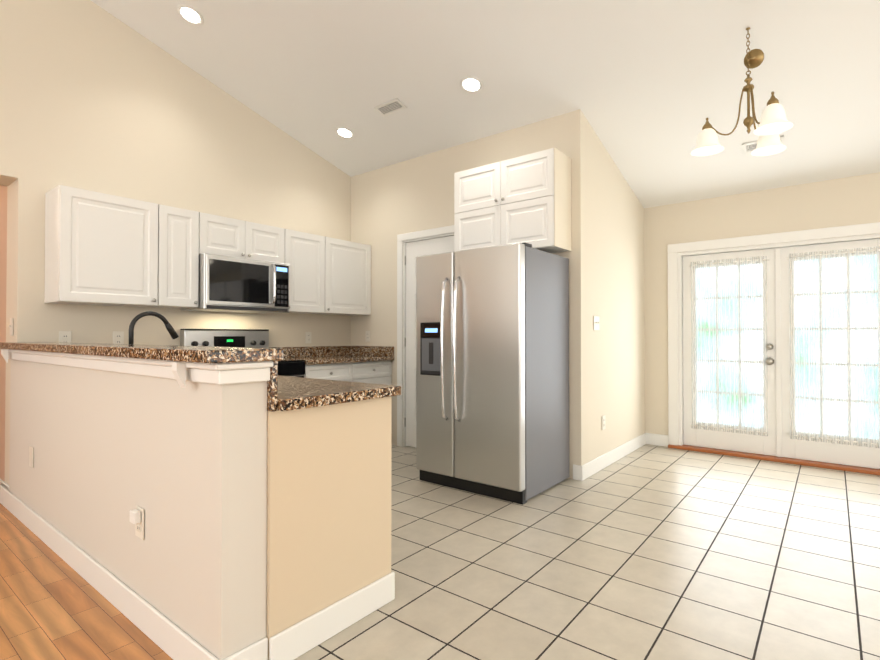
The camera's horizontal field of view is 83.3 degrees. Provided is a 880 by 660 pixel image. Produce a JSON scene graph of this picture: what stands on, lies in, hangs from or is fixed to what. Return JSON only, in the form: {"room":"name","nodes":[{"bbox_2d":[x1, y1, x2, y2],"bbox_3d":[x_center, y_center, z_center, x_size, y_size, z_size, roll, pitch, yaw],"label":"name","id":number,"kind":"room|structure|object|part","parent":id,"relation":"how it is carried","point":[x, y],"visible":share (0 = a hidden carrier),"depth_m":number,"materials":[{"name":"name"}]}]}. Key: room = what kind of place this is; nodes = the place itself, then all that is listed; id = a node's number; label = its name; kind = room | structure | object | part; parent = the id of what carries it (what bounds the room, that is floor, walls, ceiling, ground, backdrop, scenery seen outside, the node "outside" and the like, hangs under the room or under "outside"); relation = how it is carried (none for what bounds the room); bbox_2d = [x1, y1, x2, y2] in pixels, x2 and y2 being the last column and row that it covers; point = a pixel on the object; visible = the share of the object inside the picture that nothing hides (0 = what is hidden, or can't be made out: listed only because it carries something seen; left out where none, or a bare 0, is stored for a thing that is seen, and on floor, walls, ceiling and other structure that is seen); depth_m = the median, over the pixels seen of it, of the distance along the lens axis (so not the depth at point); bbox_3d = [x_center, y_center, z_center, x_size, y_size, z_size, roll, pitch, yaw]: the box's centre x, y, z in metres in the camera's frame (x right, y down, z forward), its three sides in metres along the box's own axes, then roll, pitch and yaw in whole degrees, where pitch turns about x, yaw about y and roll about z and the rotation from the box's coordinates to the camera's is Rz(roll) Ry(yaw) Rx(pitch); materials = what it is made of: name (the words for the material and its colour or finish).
{"room":"kitchen","nodes":[
{"label":"kitchen","id":0,"kind":"room"},
{"bbox_2d":[0,185,6,480],"bbox_3d":[-4.605,-0.107,3.635,2.820,2.520,1.856,0,-1,38],"label":"wall","id":1,"kind":"structure","parent":0,"point":[3,232],"depth_m":3.46,"materials":[{"name":"beige paint"}]},
{"bbox_2d":[0,433,668,659],"bbox_3d":[0.588,1.093,3.396,11.000,0.115,4.532,0,-1,38],"label":"baseboard","id":2,"kind":"structure","parent":1,"relation":"attached to","point":[171,639],"depth_m":1.93,"materials":[{"name":"white wood"}]},
{"bbox_2d":[0,503,172,659],"bbox_3d":[-2.167,1.143,0.016,11.120,0.060,4.276,0,-1,38],"label":"floor","id":3,"kind":"structure","parent":0,"point":[54,605],"depth_m":1.98,"materials":[{"name":"brown wood"}]},
{"bbox_2d":[9,359,266,659],"bbox_3d":[-1.674,0.625,2.419,2.675,1.028,0.155,0,-1,38],"label":"wall","id":4,"kind":"structure","parent":0,"point":[185,468],"depth_m":1.79,"materials":[{"name":"beige paint"}]},
{"bbox_2d":[29,446,33,467],"bbox_3d":[-2.352,0.730,2.850,0.072,0.116,0.006,0,-1,38],"label":"electrical outlet","id":5,"kind":"object","parent":4,"relation":"attached to","point":[31,456],"visible":0.96,"depth_m":2.84,"materials":[{"name":"white plastic"}]},
{"bbox_2d":[130,505,143,539],"bbox_3d":[-1.158,0.738,1.887,0.072,0.116,0.032,0,-1,38],"label":"electrical outlet","id":6,"kind":"object","parent":4,"relation":"attached to","point":[137,516],"visible":0.98,"depth_m":1.88,"materials":[{"name":"white plastic"}]},
{"bbox_2d":[0,0,350,484],"bbox_3d":[-3.276,-1.222,2.812,0.300,4.731,7.000,0,-1,38],"label":"wall","id":7,"kind":"structure","parent":0,"point":[94,97],"depth_m":3.72,"materials":[{"name":"beige paint"}]},
{"bbox_2d":[9,318,12,335],"bbox_3d":[-2.851,-0.021,3.287,0.072,0.116,0.016,0,-1,38],"label":"light switch","id":8,"kind":"object","parent":7,"relation":"attached to","point":[11,326],"visible":0.98,"depth_m":3.28,"materials":[{"name":"white plastic"}]},
{"bbox_2d":[59,331,71,342],"bbox_3d":[-2.587,0.065,3.417,0.008,0.116,0.072,0,-1,38],"label":"electrical outlet","id":9,"kind":"object","parent":7,"relation":"attached to","point":[65,336],"visible":0.65,"depth_m":3.42,"materials":[{"name":"white plastic"}]},
{"bbox_2d":[44,185,159,307],"bbox_3d":[-2.352,-0.549,3.464,0.324,0.740,0.586,0,-1,38],"label":"upper cabinet","id":10,"kind":"object","parent":7,"relation":"attached to","point":[102,249],"depth_m":3.32,"materials":[{"name":"white wood"}]},
{"bbox_2d":[113,331,123,343],"bbox_3d":[-2.385,0.068,3.672,0.008,0.116,0.072,0,-1,38],"label":"electrical outlet","id":11,"kind":"object","parent":7,"relation":"attached to","point":[118,337],"visible":0.9,"depth_m":3.67,"materials":[{"name":"white plastic"}]},
{"bbox_2d":[160,204,203,308],"bbox_3d":[-2.079,-0.546,3.809,0.324,0.740,0.294,0,-1,38],"label":"upper cabinet","id":12,"kind":"object","parent":7,"relation":"attached to","point":[181,230],"depth_m":3.72,"materials":[{"name":"white wood"}]},
{"bbox_2d":[80,347,351,366],"bbox_3d":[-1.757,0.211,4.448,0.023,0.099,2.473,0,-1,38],"label":"backsplash","id":13,"kind":"structure","parent":7,"relation":"attached to","point":[87,358],"depth_m":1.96,"materials":[{"name":"brown stone"}]},
{"bbox_2d":[200,213,287,263],"bbox_3d":[-1.750,-0.749,4.226,0.324,0.325,0.762,0,-1,38],"label":"upper cabinet","id":14,"kind":"object","parent":7,"relation":"attached to","point":[224,236],"depth_m":4.12,"materials":[{"name":"white wood"}]},
{"bbox_2d":[180,253,288,313],"bbox_3d":[-1.697,-0.370,4.180,0.458,0.426,0.758,0,-1,38],"label":"microwave","id":15,"kind":"object","parent":14,"relation":"attached to","point":[233,284],"visible":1,"depth_m":4.02,"materials":[{"name":"silver metal"}]},
{"bbox_2d":[286,229,327,313],"bbox_3d":[-1.373,-0.536,4.699,0.324,0.740,0.446,0,-1,38],"label":"upper cabinet","id":16,"kind":"object","parent":7,"relation":"attached to","point":[307,252],"depth_m":4.62,"materials":[{"name":"white wood"}]},
{"bbox_2d":[305,332,310,342],"bbox_3d":[-1.329,0.077,5.004,0.008,0.116,0.072,0,-1,38],"label":"electrical outlet","id":17,"kind":"object","parent":7,"relation":"attached to","point":[307,337],"visible":1,"depth_m":5.00,"materials":[{"name":"white plastic"}]},
{"bbox_2d":[312,237,370,315],"bbox_3d":[-1.047,-0.531,5.111,0.324,0.740,0.606,0,-1,38],"label":"upper cabinet","id":18,"kind":"object","parent":7,"relation":"attached to","point":[349,263],"depth_m":5.02,"materials":[{"name":"white wood"}]},
{"bbox_2d":[351,109,586,478],"bbox_3d":[-0.005,-0.266,4.803,2.940,2.862,0.200,0,-1,38],"label":"wall","id":19,"kind":"structure","parent":0,"point":[390,203],"depth_m":4.66,"materials":[{"name":"beige paint"}]},
{"bbox_2d":[352,347,393,354],"bbox_3d":[-0.731,0.220,5.228,0.663,0.099,0.023,0,-1,38],"label":"backsplash","id":20,"kind":"structure","parent":19,"relation":"attached to","point":[355,350],"depth_m":5.19,"materials":[{"name":"brown stone"}]},
{"bbox_2d":[397,225,453,446],"bbox_3d":[-0.057,0.100,4.778,0.855,2.130,0.138,0,-1,38],"label":"door frame","id":21,"kind":"structure","parent":19,"relation":"attached to","point":[446,231],"depth_m":4.96,"materials":[{"name":"white wood"}]},
{"bbox_2d":[405,236,453,447],"bbox_3d":[-0.086,0.140,4.744,0.682,2.034,0.101,0,-1,38],"label":"pantry door","id":22,"kind":"structure","parent":19,"relation":"in","point":[415,249],"depth_m":4.91,"materials":[{"name":"white wood"}]},
{"bbox_2d":[454,147,570,252],"bbox_3d":[0.565,-0.975,4.022,0.918,0.724,0.322,0,-1,38],"label":"upper cabinet","id":23,"kind":"object","parent":19,"relation":"attached to","point":[524,198],"visible":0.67,"depth_m":3.84,"materials":[{"name":"white wood"}]},
{"bbox_2d":[91,0,879,207],"bbox_3d":[0.429,-2.509,0.964,8.420,2.502,8.923,0,-1,38],"label":"ceiling","id":24,"kind":"structure","parent":0,"point":[647,87],"depth_m":3.58,"materials":[{"name":"white paint"}]},
{"bbox_2d":[176,4,203,25],"bbox_3d":[-1.781,-2.244,3.530,0.180,0.052,0.174,0,-1,38],"label":"recessed light","id":25,"kind":"object","parent":24,"relation":"in","point":[190,14],"visible":1,"depth_m":3.53,"materials":[{"name":"white glass"}]},
{"bbox_2d":[335,127,353,138],"bbox_3d":[-0.894,-1.849,4.651,0.180,0.052,0.174,0,-1,38],"label":"recessed light","id":26,"kind":"object","parent":24,"relation":"in","point":[344,133],"visible":1,"depth_m":4.65,"materials":[{"name":"white"}]},
{"bbox_2d":[374,98,406,116],"bbox_3d":[-0.420,-1.875,4.176,0.270,0.041,0.128,0,-1,38],"label":"ceiling vent","id":27,"kind":"object","parent":24,"relation":"in","point":[395,105],"visible":1,"depth_m":4.17,"materials":[{"name":"white metal"}]},
{"bbox_2d":[460,76,482,92],"bbox_3d":[0.238,-1.858,3.756,0.180,0.052,0.174,0,-1,38],"label":"recessed light","id":28,"kind":"object","parent":24,"relation":"in","point":[470,84],"visible":1,"depth_m":3.75,"materials":[{"name":"white glass"}]},
{"bbox_2d":[691,27,792,155],"bbox_3d":[1.798,-1.439,2.959,0.523,0.686,0.547,0,-1,38],"label":"chandelier","id":29,"kind":"object","parent":24,"relation":"hanging from","point":[773,123],"visible":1,"depth_m":2.93,"materials":[{"name":"white glass"}]},
{"bbox_2d":[742,135,784,153],"bbox_3d":[2.531,-1.450,3.876,0.270,0.041,0.128,0,-1,38],"label":"ceiling vent","id":30,"kind":"object","parent":24,"relation":"in","point":[749,147],"visible":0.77,"depth_m":3.91,"materials":[{"name":"white"}]},
{"bbox_2d":[294,444,879,659],"bbox_3d":[1.811,1.171,2.524,8.000,0.060,4.658,0,-1,38],"label":"floor","id":31,"kind":"structure","parent":0,"point":[648,552],"depth_m":2.37,"materials":[{"name":"beige tile"}]},
{"bbox_2d":[180,329,305,377],"bbox_3d":[-1.597,0.574,4.091,0.713,1.167,0.758,0,-1,38],"label":"range","id":32,"kind":"object","parent":31,"relation":"on","point":[254,338],"visible":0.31,"depth_m":4.18,"materials":[{"name":"grey metal"}]},
{"bbox_2d":[260,363,355,374],"bbox_3d":[-1.228,0.734,4.623,0.628,0.859,0.527,0,-1,38],"label":"base cabinet","id":33,"kind":"object","parent":31,"relation":"on","point":[348,368],"depth_m":4.45,"materials":[{"name":"white wood"}]},
{"bbox_2d":[264,355,393,366],"bbox_3d":[-1.049,0.286,4.822,0.667,0.040,1.054,0,-1,38],"label":"countertop","id":34,"kind":"structure","parent":33,"relation":"on","point":[312,360],"depth_m":4.72,"materials":[{"name":"brown stone"}]},
{"bbox_2d":[266,399,391,659],"bbox_3d":[-0.655,0.706,2.082,0.690,0.859,0.579,0,-1,38],"label":"half wall","id":35,"kind":"structure","parent":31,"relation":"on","point":[329,424],"depth_m":1.82,"materials":[{"name":"beige paint"}]},
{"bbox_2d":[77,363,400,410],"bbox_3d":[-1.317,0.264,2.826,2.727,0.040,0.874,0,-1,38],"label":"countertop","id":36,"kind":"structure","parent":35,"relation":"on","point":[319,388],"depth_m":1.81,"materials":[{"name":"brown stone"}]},
{"bbox_3d":[-1.678,0.153,2.384,2.712,0.085,0.223,0,-1,38],"label":"bar moulding","id":37,"kind":"part","parent":36,"relation":"part of","materials":[{"name":"white wood"}]},
{"bbox_2d":[129,311,178,343],"bbox_3d":[-1.663,0.067,2.880,0.083,0.352,0.287,0,-1,38],"label":"faucet","id":38,"kind":"object","parent":36,"relation":"on","point":[170,329],"depth_m":2.87,"materials":[{"name":"black metal"}]},
{"bbox_2d":[356,359,391,374],"bbox_3d":[-0.901,0.739,5.035,0.628,0.859,0.526,0,-1,38],"label":"base cabinet","id":39,"kind":"object","parent":31,"relation":"on","point":[361,368],"depth_m":4.86,"materials":[{"name":"white wood"}]},
{"bbox_2d":[416,242,568,504],"bbox_3d":[0.383,0.287,3.782,0.906,1.735,0.849,0,-1,38],"label":"fridge","id":40,"kind":"object","parent":31,"relation":"on","point":[492,371],"visible":1,"depth_m":3.48,"materials":[{"name":"grey metal"}]},
{"bbox_2d":[586,119,644,462],"bbox_3d":[1.585,-0.253,4.540,0.120,2.830,1.523,0,-1,38],"label":"wall","id":41,"kind":"structure","parent":0,"point":[615,304],"depth_m":4.37,"materials":[{"name":"beige paint"}]},
{"bbox_2d":[593,316,598,329],"bbox_3d":[1.283,-0.056,4.044,0.016,0.116,0.118,0,-1,38],"label":"light switch","id":42,"kind":"object","parent":41,"relation":"attached to","point":[596,322],"visible":0.98,"depth_m":4.04,"materials":[{"name":"white plastic"}]},
{"bbox_2d":[602,415,604,429],"bbox_3d":[1.375,0.777,4.157,0.008,0.116,0.072,0,-1,38],"label":"electrical outlet","id":43,"kind":"object","parent":41,"relation":"attached to","point":[603,422],"visible":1,"depth_m":4.15,"materials":[{"name":"white plastic"}]},
{"bbox_2d":[644,172,879,434],"bbox_3d":[4.202,-0.070,3.525,5.480,2.443,0.140,0,-1,38],"label":"wall","id":44,"kind":"structure","parent":0,"point":[852,200],"depth_m":4.69,"materials":[{"name":"beige paint"}]},
{"bbox_2d":[667,222,879,445],"bbox_3d":[3.034,0.137,4.436,1.816,1.992,0.160,0,-1,38],"label":"door frame","id":45,"kind":"structure","parent":44,"relation":"attached to","point":[677,252],"depth_m":4.87,"materials":[{"name":"white wood"}]},
{"bbox_2d":[668,445,879,474],"bbox_3d":[3.026,1.147,4.415,1.816,0.028,0.185,0,-1,38],"label":"sill","id":46,"kind":"structure","parent":44,"relation":"attached to","point":[865,470],"depth_m":4.35,"materials":[{"name":"brown wood"}]},
{"bbox_2d":[682,239,879,468],"bbox_3d":[3.018,0.197,4.416,1.570,1.864,0.105,0,-1,38],"label":"doors","id":47,"kind":"structure","parent":44,"relation":"in","point":[777,441],"depth_m":4.42,"materials":[{"name":"white wood"}]},
{"bbox_2d":[691,256,767,435],"bbox_3d":[2.702,0.145,4.651,0.623,1.624,0.021,0,-1,38],"label":"curtain","id":48,"kind":"object","parent":47,"relation":"attached to","point":[734,351],"visible":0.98,"depth_m":4.64,"materials":[{"name":"white fabric"}]},
{"bbox_2d":[789,246,879,447],"bbox_3d":[3.318,0.139,4.161,0.623,1.624,0.023,0,-1,38],"label":"curtain","id":49,"kind":"object","parent":47,"relation":"attached to","point":[835,347],"visible":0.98,"depth_m":4.16,"materials":[{"name":"white fabric"}]},
{"label":"outside","id":50,"kind":"structure","parent":0,"visible":0},
{"bbox_2d":[697,255,878,438],"bbox_3d":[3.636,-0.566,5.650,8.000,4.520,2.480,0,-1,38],"label":"door glass","id":51,"kind":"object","parent":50,"point":[837,342],"depth_m":6.35,"materials":[{"name":"clear glass"}]}
]}

